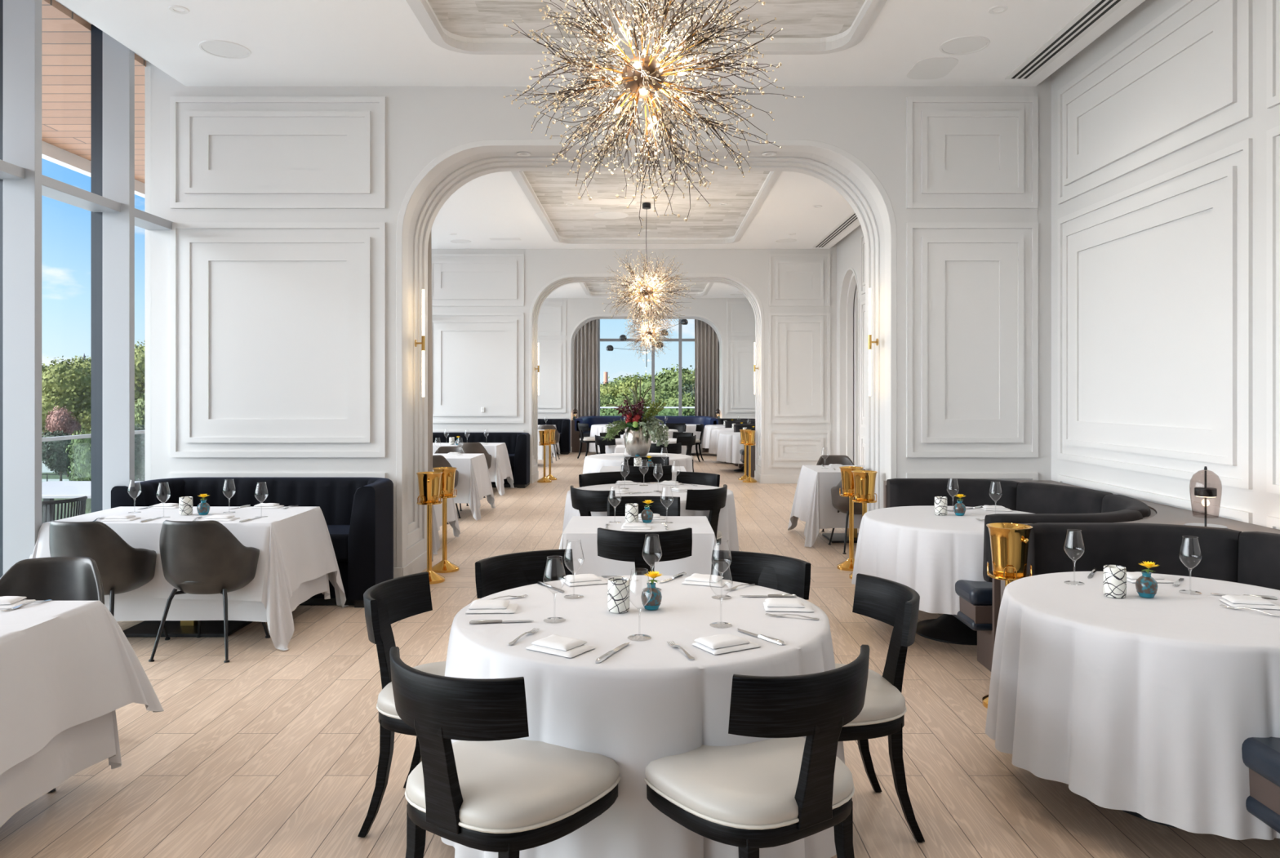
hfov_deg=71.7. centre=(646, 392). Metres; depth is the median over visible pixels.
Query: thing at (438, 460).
leather armchair
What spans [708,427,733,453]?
tablecloth
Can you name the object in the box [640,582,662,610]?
bud vase
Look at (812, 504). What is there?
tablecloth
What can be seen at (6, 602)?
folded napkin
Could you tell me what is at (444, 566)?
stand
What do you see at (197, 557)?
leather armchair
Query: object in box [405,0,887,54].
trim
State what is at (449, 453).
folded napkin
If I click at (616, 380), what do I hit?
tree
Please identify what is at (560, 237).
ceiling
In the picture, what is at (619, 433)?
chair
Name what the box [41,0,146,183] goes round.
soffit
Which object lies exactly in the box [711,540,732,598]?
wine glass
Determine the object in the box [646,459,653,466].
bud vase
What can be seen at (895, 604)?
chair
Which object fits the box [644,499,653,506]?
sunflower
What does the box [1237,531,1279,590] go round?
cushion
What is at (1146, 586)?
bud vase
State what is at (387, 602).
chair
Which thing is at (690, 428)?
tablecloth
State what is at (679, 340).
window
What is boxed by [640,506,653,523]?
bud vase
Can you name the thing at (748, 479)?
stand
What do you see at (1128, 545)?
cushion
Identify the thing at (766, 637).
table knife
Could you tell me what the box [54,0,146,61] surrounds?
roof
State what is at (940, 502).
votive holder
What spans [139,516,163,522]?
table knife
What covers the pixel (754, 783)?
cushion
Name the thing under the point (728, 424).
cushion
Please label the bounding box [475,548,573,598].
chair
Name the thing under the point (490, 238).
access panel
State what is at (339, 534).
seat cushion
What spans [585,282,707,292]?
ceiling
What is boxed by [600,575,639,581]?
fork
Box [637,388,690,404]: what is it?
tree
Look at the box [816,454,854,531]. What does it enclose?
leather armchair
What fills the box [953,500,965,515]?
bud vase
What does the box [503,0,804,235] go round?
chandelier
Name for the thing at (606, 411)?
tree
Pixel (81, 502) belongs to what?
chair
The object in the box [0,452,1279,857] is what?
floor
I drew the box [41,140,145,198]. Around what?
trim
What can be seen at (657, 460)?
chair
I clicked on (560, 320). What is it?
wall
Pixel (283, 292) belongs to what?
wall
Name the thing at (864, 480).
bucket
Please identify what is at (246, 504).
table knife
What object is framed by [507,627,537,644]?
fork
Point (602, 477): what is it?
chair
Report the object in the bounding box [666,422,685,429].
chair
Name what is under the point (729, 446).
tablecloth
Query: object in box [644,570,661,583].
sunflower
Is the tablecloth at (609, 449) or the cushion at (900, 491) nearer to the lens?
the cushion at (900, 491)
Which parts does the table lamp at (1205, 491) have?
stem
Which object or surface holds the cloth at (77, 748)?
on the dining table
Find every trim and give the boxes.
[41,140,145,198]
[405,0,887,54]
[511,171,782,244]
[578,282,714,296]
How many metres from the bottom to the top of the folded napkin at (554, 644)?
0.027 m
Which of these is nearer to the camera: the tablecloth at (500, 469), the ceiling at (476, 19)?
the ceiling at (476, 19)
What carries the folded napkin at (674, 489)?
on the tablecloth at (727, 524)
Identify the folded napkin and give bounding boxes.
[0,595,35,608]
[102,514,141,520]
[150,502,178,508]
[203,514,239,520]
[251,502,284,508]
[446,452,461,454]
[465,599,518,613]
[525,634,595,657]
[561,573,608,586]
[608,488,632,493]
[615,480,638,484]
[621,522,652,529]
[638,513,665,519]
[659,480,681,484]
[670,487,693,492]
[680,573,730,586]
[692,633,761,654]
[763,597,814,612]
[828,463,844,466]
[981,505,1012,511]
[1126,571,1174,582]
[1218,594,1279,609]
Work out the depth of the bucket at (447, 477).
7.83 m
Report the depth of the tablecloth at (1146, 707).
3.03 m
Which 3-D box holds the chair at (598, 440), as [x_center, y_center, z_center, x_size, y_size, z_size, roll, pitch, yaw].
[-0.566,1.150,15.224,0.552,0.852,0.628,0,0,45]
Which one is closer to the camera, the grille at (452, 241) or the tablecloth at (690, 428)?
the grille at (452, 241)
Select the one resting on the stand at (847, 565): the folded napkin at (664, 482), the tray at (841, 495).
the tray at (841, 495)
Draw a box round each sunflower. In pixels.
[198,493,208,500]
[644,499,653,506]
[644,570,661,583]
[955,493,964,501]
[1139,560,1158,573]
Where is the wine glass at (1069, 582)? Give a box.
[1063,529,1084,585]
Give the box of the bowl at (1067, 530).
[1063,529,1084,560]
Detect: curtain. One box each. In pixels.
[573,319,598,418]
[694,319,719,418]
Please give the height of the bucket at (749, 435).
0.245 m
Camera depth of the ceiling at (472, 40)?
6.45 m
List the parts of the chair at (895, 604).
leg, seat frame, crest rail, leg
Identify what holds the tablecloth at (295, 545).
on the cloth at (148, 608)
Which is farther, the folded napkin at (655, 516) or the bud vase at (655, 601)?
the folded napkin at (655, 516)
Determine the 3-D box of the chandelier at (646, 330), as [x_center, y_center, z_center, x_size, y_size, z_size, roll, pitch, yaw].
[0.059,-1.650,20.189,1.167,1.850,1.273,0,0,-1]
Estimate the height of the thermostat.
0.090 m
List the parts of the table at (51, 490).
leg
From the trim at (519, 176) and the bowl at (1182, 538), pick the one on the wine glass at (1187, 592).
the bowl at (1182, 538)
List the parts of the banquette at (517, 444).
seat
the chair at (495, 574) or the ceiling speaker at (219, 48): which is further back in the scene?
the ceiling speaker at (219, 48)
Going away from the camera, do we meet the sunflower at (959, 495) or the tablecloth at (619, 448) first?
the sunflower at (959, 495)
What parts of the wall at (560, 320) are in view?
panel moulding, panel moulding, panel moulding, arch casing, panel moulding, panel moulding, panel moulding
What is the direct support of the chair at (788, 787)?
on the floor
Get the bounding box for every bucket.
[416,471,442,502]
[432,466,457,496]
[538,430,550,444]
[543,429,555,443]
[739,429,751,443]
[743,430,755,444]
[839,466,863,495]
[851,470,877,501]
[986,522,1032,577]
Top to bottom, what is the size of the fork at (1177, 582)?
0.011 m
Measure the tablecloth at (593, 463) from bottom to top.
0.706 m
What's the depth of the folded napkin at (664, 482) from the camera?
7.91 m
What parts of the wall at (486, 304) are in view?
panel moulding, panel moulding, panel moulding, arch casing, baseboard, panel moulding, panel moulding, panel moulding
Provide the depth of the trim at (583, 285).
22.65 m
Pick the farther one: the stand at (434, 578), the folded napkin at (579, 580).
the stand at (434, 578)
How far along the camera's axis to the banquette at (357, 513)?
6.89 m
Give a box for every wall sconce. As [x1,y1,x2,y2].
[414,289,425,396]
[534,342,539,395]
[753,342,758,394]
[867,288,878,395]
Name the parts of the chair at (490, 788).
leg, crest rail, leg, seat frame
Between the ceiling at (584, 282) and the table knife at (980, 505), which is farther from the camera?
the ceiling at (584, 282)
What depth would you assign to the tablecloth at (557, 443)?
21.80 m
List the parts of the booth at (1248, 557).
seat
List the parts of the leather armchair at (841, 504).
leg, leg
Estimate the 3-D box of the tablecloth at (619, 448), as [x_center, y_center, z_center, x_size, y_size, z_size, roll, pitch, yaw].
[-0.021,1.195,13.650,1.185,0.752,1.008,0,0,0]
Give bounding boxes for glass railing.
[41,430,145,441]
[600,406,694,408]
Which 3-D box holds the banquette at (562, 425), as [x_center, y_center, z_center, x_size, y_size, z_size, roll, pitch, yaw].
[-2.960,1.133,23.095,1.940,0.895,0.730,0,0,0]
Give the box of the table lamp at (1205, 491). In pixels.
[1183,466,1227,528]
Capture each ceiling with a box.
[56,0,867,86]
[58,0,1145,86]
[427,0,865,38]
[431,171,860,248]
[522,171,770,239]
[523,171,769,237]
[546,282,746,297]
[584,282,708,293]
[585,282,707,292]
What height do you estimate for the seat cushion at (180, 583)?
0.064 m
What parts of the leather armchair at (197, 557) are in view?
leg, leg, leg, leg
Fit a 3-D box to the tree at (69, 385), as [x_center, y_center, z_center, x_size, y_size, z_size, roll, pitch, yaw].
[-61.599,1.805,94.856,9.810,11.578,10.822,0,0,16]
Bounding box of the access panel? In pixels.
[489,238,521,239]
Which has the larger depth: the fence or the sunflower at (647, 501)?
the fence
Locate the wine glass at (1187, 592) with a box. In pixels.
[1178,536,1202,595]
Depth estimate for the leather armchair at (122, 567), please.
5.21 m
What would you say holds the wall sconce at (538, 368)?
attached to the wall at (486, 304)
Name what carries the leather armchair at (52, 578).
on the floor
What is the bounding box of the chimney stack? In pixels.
[603,372,608,383]
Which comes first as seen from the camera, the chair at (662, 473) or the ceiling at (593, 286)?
the chair at (662, 473)
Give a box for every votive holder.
[178,496,192,515]
[448,436,454,444]
[607,577,630,613]
[625,502,638,522]
[634,457,641,466]
[934,496,947,515]
[1102,564,1126,598]
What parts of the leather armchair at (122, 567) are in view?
leg, leg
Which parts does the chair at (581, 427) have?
leg, crest rail, leg, seat frame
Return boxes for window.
[0,0,173,577]
[598,319,694,416]
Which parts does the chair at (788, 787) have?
leg, seat frame, crest rail, leg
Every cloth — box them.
[0,710,121,826]
[104,573,330,622]
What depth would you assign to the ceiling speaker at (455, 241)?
14.65 m
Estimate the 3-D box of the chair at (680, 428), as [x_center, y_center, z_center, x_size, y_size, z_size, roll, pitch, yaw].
[0.578,1.150,20.123,0.628,0.852,0.552,0,0,-40]
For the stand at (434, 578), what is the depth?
7.42 m
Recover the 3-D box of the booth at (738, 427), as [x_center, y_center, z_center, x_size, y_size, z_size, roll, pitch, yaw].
[2.518,1.127,17.950,1.375,0.905,2.230,0,0,0]
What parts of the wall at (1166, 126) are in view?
panel moulding, panel moulding, panel moulding, panel moulding, panel moulding, panel moulding, panel moulding, panel moulding, panel moulding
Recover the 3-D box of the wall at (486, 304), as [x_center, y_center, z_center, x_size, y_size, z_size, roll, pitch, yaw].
[-0.297,-0.570,15.863,7.625,4.300,0.886,0,0,0]
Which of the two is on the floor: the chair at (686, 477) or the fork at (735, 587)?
the chair at (686, 477)
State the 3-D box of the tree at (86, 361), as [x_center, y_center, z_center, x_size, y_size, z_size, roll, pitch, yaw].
[-77.382,1.003,124.878,10.055,13.186,11.092,0,0,-29]
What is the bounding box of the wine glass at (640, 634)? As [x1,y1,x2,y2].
[626,568,651,639]
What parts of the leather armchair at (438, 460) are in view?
leg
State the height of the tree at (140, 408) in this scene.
7.793 m
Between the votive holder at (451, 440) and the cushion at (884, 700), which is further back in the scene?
the votive holder at (451, 440)
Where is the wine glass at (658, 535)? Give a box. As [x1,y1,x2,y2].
[642,534,662,591]
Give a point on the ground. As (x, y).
(43, 477)
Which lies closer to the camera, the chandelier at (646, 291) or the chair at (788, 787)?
the chair at (788, 787)
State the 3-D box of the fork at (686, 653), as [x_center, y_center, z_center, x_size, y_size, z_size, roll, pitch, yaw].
[0.109,0.813,2.811,0.023,0.011,0.196,0,0,-20]
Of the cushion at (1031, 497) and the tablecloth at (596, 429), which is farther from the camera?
the tablecloth at (596, 429)
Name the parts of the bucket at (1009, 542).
knob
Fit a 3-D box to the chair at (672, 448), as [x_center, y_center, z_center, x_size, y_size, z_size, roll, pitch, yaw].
[0.250,1.150,13.014,0.552,0.852,0.628,0,0,0]
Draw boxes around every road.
[41,461,71,472]
[41,479,71,482]
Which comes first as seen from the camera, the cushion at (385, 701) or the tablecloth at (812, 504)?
the cushion at (385, 701)
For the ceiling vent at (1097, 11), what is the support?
in the ceiling at (290, 42)
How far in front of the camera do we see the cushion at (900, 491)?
6.89 m
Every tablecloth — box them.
[0,600,164,774]
[29,506,347,650]
[432,442,514,495]
[432,453,495,519]
[432,469,460,554]
[440,574,844,857]
[537,425,559,457]
[537,429,553,466]
[559,515,718,576]
[562,482,738,551]
[582,453,693,473]
[588,423,628,452]
[599,466,686,483]
[604,437,686,454]
[614,444,626,453]
[620,429,678,438]
[658,424,706,452]
[702,424,724,448]
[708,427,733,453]
[716,431,744,463]
[787,465,865,546]
[851,505,1032,614]
[985,571,1279,839]
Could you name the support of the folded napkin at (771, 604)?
on the tablecloth at (646, 702)
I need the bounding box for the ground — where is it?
[41,430,87,520]
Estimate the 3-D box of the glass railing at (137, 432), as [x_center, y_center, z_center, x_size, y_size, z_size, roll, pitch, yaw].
[-6.460,1.020,14.985,0.060,1.080,37.970,0,0,0]
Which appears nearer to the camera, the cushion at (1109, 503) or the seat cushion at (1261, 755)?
the seat cushion at (1261, 755)
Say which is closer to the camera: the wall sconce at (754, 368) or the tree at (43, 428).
the wall sconce at (754, 368)
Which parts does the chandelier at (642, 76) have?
bulb, bulb, bulb, bulb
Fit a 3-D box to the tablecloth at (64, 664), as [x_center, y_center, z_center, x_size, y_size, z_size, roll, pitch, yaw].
[-2.856,1.063,3.056,1.775,0.488,1.259,0,0,0]
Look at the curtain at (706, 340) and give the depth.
26.04 m
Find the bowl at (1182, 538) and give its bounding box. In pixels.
[1178,537,1202,568]
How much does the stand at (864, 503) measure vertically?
0.720 m
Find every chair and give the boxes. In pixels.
[41,495,87,524]
[357,571,446,836]
[389,646,620,857]
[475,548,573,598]
[569,485,615,515]
[577,422,605,458]
[578,471,622,487]
[595,435,615,453]
[597,527,692,575]
[600,431,620,438]
[606,426,625,435]
[607,496,679,515]
[621,465,671,482]
[623,456,669,466]
[644,644,869,857]
[648,443,681,453]
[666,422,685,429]
[671,424,686,432]
[672,431,693,448]
[675,435,696,471]
[675,471,719,487]
[685,484,727,545]
[695,423,704,462]
[711,550,810,599]
[835,573,924,842]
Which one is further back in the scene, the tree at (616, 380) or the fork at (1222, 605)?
the tree at (616, 380)
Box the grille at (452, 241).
[451,240,469,243]
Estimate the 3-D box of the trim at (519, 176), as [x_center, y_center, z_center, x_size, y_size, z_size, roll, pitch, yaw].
[0.000,-2.510,11.840,3.060,0.060,5.960,0,0,0]
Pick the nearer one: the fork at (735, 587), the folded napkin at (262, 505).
the fork at (735, 587)
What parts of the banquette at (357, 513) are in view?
seat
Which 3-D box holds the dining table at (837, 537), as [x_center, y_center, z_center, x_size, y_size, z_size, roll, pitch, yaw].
[2.225,1.204,9.590,0.890,0.751,0.840,0,0,0]
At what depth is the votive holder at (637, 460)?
9.52 m
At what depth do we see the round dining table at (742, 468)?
17.84 m
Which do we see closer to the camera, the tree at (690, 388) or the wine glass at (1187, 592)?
the wine glass at (1187, 592)
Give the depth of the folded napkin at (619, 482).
7.93 m
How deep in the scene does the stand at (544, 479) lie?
15.69 m
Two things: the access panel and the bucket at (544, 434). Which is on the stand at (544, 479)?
the bucket at (544, 434)
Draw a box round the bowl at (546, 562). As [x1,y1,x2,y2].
[542,561,566,591]
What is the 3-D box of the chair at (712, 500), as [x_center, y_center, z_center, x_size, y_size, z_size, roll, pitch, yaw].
[0.313,1.150,6.957,0.628,0.852,0.552,0,0,40]
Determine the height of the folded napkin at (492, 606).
0.027 m
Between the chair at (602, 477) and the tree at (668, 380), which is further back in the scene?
the tree at (668, 380)
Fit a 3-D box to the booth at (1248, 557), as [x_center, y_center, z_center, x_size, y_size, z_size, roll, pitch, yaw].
[2.598,1.127,3.560,1.375,0.905,2.230,0,0,0]
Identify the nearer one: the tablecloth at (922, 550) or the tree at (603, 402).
the tablecloth at (922, 550)
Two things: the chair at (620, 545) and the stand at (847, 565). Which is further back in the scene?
the stand at (847, 565)
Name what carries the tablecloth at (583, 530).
on the dining table
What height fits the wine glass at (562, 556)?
0.229 m
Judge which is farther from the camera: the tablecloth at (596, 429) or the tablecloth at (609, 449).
the tablecloth at (596, 429)
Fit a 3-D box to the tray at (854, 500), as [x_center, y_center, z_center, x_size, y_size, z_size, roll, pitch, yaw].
[1.860,0.925,7.560,0.208,0.020,0.208,0,0,25]
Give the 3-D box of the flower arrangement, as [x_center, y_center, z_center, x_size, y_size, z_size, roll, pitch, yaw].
[-0.135,0.247,11.467,0.896,0.903,0.689,0,0,-12]
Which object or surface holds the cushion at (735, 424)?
on the booth at (728, 424)
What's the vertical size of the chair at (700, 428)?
0.852 m
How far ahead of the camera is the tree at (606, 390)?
108.74 m
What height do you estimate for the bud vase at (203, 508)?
0.098 m
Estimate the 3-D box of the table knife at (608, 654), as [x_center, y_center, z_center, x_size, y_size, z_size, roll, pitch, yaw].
[-0.106,0.814,2.795,0.019,0.009,0.227,0,0,23]
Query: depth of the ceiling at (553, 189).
11.94 m
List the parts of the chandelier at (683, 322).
lamp shade, lamp shade, lamp shade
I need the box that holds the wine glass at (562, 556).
[542,555,566,621]
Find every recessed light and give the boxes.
[168,4,189,13]
[516,151,530,156]
[762,151,776,156]
[987,4,1008,13]
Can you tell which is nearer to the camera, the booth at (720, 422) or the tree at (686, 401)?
the booth at (720, 422)
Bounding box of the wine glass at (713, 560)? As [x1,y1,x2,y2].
[709,560,733,625]
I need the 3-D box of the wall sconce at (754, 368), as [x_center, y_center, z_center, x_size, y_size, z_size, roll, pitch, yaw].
[1.962,-0.440,15.870,0.082,0.930,0.064,0,0,0]
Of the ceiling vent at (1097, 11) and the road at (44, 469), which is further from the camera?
the road at (44, 469)
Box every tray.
[416,501,442,505]
[439,494,456,497]
[840,493,854,497]
[852,498,877,502]
[986,571,1031,581]
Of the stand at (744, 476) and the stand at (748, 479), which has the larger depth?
the stand at (744, 476)
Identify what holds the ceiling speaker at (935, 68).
attached to the ceiling at (290, 42)
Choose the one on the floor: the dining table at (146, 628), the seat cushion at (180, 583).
the dining table at (146, 628)
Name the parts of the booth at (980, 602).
seat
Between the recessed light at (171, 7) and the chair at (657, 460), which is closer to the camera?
the recessed light at (171, 7)
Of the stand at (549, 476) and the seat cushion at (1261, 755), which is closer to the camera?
the seat cushion at (1261, 755)
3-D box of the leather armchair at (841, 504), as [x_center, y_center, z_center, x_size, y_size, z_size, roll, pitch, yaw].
[2.151,1.165,8.963,0.556,0.836,0.590,0,0,-4]
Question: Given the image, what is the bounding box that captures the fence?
[41,473,71,481]
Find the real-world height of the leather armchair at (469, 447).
0.836 m
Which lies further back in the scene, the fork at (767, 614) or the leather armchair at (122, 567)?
the leather armchair at (122, 567)
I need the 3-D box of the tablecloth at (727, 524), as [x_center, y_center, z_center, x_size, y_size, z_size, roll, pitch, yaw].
[0.029,1.174,7.414,1.507,0.706,1.534,0,0,0]
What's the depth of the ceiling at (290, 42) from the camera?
6.48 m
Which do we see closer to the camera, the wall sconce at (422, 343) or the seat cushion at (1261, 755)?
the seat cushion at (1261, 755)
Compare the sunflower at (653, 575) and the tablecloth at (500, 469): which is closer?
the sunflower at (653, 575)
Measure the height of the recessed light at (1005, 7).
0.039 m
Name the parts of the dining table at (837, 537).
plate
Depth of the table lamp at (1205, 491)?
4.70 m
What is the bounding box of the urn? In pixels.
[624,425,651,456]
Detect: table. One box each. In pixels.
[41,480,143,523]
[122,620,253,636]
[733,465,744,471]
[822,528,858,542]
[915,613,977,644]
[1121,809,1178,828]
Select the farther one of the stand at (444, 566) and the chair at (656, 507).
the stand at (444, 566)
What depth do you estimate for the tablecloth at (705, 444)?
22.12 m
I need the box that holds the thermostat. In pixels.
[480,407,484,412]
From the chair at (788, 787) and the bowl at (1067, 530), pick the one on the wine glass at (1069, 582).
the bowl at (1067, 530)
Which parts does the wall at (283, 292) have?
panel moulding, panel moulding, panel moulding, baseboard, arch casing, panel moulding, panel moulding, panel moulding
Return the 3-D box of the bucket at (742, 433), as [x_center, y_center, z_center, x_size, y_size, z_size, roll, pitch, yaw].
[1.800,0.792,16.150,0.218,0.245,0.234,0,0,0]
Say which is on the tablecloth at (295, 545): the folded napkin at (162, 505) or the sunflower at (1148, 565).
the folded napkin at (162, 505)
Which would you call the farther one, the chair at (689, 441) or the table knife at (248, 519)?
the chair at (689, 441)
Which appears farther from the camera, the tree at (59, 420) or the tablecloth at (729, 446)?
the tree at (59, 420)
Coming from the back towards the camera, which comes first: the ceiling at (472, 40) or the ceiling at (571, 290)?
the ceiling at (571, 290)
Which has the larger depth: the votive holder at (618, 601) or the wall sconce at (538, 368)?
the wall sconce at (538, 368)
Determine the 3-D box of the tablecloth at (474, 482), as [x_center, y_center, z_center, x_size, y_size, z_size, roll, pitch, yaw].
[-2.926,1.195,11.515,1.746,0.752,1.188,0,0,0]
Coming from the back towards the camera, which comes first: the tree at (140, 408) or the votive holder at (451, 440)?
the tree at (140, 408)
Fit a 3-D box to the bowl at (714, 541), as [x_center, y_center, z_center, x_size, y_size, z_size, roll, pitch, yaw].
[0.300,0.657,3.552,0.083,0.130,0.083,0,0,0]
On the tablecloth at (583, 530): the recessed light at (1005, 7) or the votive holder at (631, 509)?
the votive holder at (631, 509)
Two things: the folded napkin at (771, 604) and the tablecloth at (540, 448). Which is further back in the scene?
the tablecloth at (540, 448)
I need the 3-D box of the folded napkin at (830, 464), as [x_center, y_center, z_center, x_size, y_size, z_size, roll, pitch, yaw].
[2.120,0.806,9.839,0.185,0.027,0.133,0,0,0]
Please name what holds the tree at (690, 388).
on the ground
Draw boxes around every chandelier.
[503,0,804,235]
[602,203,695,340]
[606,319,688,351]
[623,311,674,360]
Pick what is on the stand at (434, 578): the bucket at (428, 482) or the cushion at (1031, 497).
the bucket at (428, 482)
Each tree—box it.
[41,355,91,435]
[41,363,48,435]
[41,429,71,480]
[44,405,82,476]
[63,426,91,514]
[64,355,91,374]
[134,339,145,406]
[134,393,145,427]
[134,423,145,480]
[600,383,618,398]
[600,391,621,413]
[600,391,668,416]
[604,372,648,388]
[610,374,644,399]
[626,364,694,397]
[626,373,660,395]
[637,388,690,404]
[644,390,694,416]
[675,383,694,399]
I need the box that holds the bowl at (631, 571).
[626,570,651,608]
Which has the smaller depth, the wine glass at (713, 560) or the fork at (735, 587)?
the wine glass at (713, 560)
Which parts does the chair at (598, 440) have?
crest rail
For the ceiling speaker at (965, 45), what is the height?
0.007 m
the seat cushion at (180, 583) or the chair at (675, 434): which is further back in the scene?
the chair at (675, 434)
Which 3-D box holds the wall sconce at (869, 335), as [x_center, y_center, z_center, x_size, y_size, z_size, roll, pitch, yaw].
[1.962,-0.440,7.680,0.082,0.930,0.064,0,0,0]
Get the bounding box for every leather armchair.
[0,556,104,792]
[48,520,170,639]
[148,520,270,662]
[432,454,461,524]
[434,446,468,511]
[457,442,491,497]
[537,425,559,460]
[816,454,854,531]
[828,469,865,553]
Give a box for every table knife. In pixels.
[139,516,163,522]
[229,504,250,509]
[239,516,261,522]
[469,619,533,623]
[537,581,564,592]
[595,642,630,662]
[658,572,686,582]
[737,628,784,644]
[739,594,796,596]
[965,505,982,509]
[1087,567,1097,577]
[1211,593,1277,599]
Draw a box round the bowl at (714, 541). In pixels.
[711,541,732,572]
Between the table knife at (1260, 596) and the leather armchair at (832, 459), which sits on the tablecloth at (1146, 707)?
the table knife at (1260, 596)
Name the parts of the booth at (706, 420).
panel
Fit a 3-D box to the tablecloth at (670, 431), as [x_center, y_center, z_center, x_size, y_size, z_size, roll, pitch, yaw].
[-0.004,1.174,19.601,1.513,0.706,1.535,0,0,0]
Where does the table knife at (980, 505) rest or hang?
on the tablecloth at (922, 550)
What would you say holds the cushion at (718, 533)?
on the chair at (712, 500)
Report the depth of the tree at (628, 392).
99.08 m
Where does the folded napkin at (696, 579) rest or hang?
on the tablecloth at (646, 702)
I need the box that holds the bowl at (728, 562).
[709,561,733,597]
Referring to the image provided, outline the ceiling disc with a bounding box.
[594,211,628,218]
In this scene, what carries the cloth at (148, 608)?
on the dining table at (146, 628)
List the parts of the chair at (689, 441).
crest rail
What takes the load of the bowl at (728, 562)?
on the wine glass at (713, 560)
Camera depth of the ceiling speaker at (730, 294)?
22.55 m
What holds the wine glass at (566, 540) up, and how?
on the tablecloth at (646, 702)
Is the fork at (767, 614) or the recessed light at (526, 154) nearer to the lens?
the fork at (767, 614)
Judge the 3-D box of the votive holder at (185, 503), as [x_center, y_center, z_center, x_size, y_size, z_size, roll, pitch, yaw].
[-3.096,0.760,5.957,0.084,0.120,0.084,0,0,-30]
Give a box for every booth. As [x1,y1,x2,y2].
[571,416,718,452]
[718,418,755,427]
[725,421,755,432]
[734,424,755,475]
[884,478,1156,671]
[1026,522,1279,833]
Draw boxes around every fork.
[0,599,51,611]
[487,594,528,599]
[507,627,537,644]
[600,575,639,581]
[666,640,694,659]
[723,583,755,591]
[764,613,819,619]
[1172,577,1184,586]
[1219,604,1279,617]
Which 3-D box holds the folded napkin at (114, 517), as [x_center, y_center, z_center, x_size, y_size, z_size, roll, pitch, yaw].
[-3.393,0.806,5.725,0.185,0.027,0.133,0,0,-3]
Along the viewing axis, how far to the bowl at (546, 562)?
3.19 m
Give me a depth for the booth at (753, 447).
16.60 m
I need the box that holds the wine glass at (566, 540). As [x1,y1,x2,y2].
[563,539,584,595]
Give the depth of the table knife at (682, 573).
3.92 m
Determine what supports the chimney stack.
on the ground
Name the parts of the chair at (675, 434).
crest rail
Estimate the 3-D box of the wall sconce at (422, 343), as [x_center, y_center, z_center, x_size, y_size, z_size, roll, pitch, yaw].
[-1.962,-0.430,7.680,0.082,0.930,0.064,0,0,0]
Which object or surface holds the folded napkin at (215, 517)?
on the tablecloth at (295, 545)
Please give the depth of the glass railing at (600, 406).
33.37 m
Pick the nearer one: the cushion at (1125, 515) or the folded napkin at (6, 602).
the folded napkin at (6, 602)
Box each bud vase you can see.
[196,499,209,515]
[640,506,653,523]
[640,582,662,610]
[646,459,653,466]
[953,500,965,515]
[1135,571,1158,598]
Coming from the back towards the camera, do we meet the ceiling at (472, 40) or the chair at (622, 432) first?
the chair at (622, 432)
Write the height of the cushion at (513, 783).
0.079 m
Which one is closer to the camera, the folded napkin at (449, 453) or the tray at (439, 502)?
the tray at (439, 502)
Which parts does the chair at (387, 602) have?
leg, seat frame, crest rail, leg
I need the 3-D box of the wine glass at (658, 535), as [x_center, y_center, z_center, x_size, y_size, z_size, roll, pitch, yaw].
[0.023,0.705,3.690,0.083,0.229,0.083,0,0,0]
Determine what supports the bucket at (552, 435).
on the stand at (549, 476)
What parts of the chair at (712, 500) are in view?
crest rail, seat frame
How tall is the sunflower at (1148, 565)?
0.127 m
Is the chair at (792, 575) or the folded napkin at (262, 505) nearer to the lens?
the chair at (792, 575)
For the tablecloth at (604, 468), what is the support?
on the dining table
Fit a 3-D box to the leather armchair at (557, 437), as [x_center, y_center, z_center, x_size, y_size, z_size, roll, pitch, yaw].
[-2.321,1.165,20.883,0.556,0.836,0.590,0,0,2]
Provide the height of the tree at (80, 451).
5.917 m
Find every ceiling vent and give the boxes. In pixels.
[813,211,858,247]
[1004,0,1127,79]
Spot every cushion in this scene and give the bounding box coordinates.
[177,581,216,585]
[326,524,350,561]
[377,661,446,715]
[405,738,619,828]
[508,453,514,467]
[579,436,595,439]
[644,736,853,825]
[716,529,721,537]
[718,418,754,424]
[725,421,755,427]
[733,423,755,432]
[735,424,755,431]
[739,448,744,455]
[835,662,905,723]
[886,478,1018,511]
[955,579,992,604]
[982,509,1142,582]
[1016,481,1113,513]
[1026,522,1241,582]
[1101,494,1151,517]
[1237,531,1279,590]
[1241,736,1279,786]
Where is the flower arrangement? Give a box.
[600,377,669,447]
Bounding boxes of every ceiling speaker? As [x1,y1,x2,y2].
[198,40,251,58]
[449,239,471,243]
[729,293,743,295]
[906,57,958,79]
[938,35,990,55]
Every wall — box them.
[145,61,1051,578]
[431,243,836,483]
[537,297,755,452]
[836,0,1279,529]
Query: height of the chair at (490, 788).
0.852 m
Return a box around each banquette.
[111,477,393,607]
[432,432,529,488]
[537,418,570,454]
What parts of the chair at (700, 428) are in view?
leg, crest rail, leg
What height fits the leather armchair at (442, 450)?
0.836 m
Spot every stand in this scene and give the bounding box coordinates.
[416,493,444,584]
[431,488,459,573]
[537,441,551,482]
[546,440,556,479]
[737,440,748,479]
[742,440,756,482]
[836,488,854,571]
[848,493,877,579]
[982,561,1031,708]
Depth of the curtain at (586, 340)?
26.04 m
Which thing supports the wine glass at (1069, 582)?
on the tablecloth at (1146, 707)

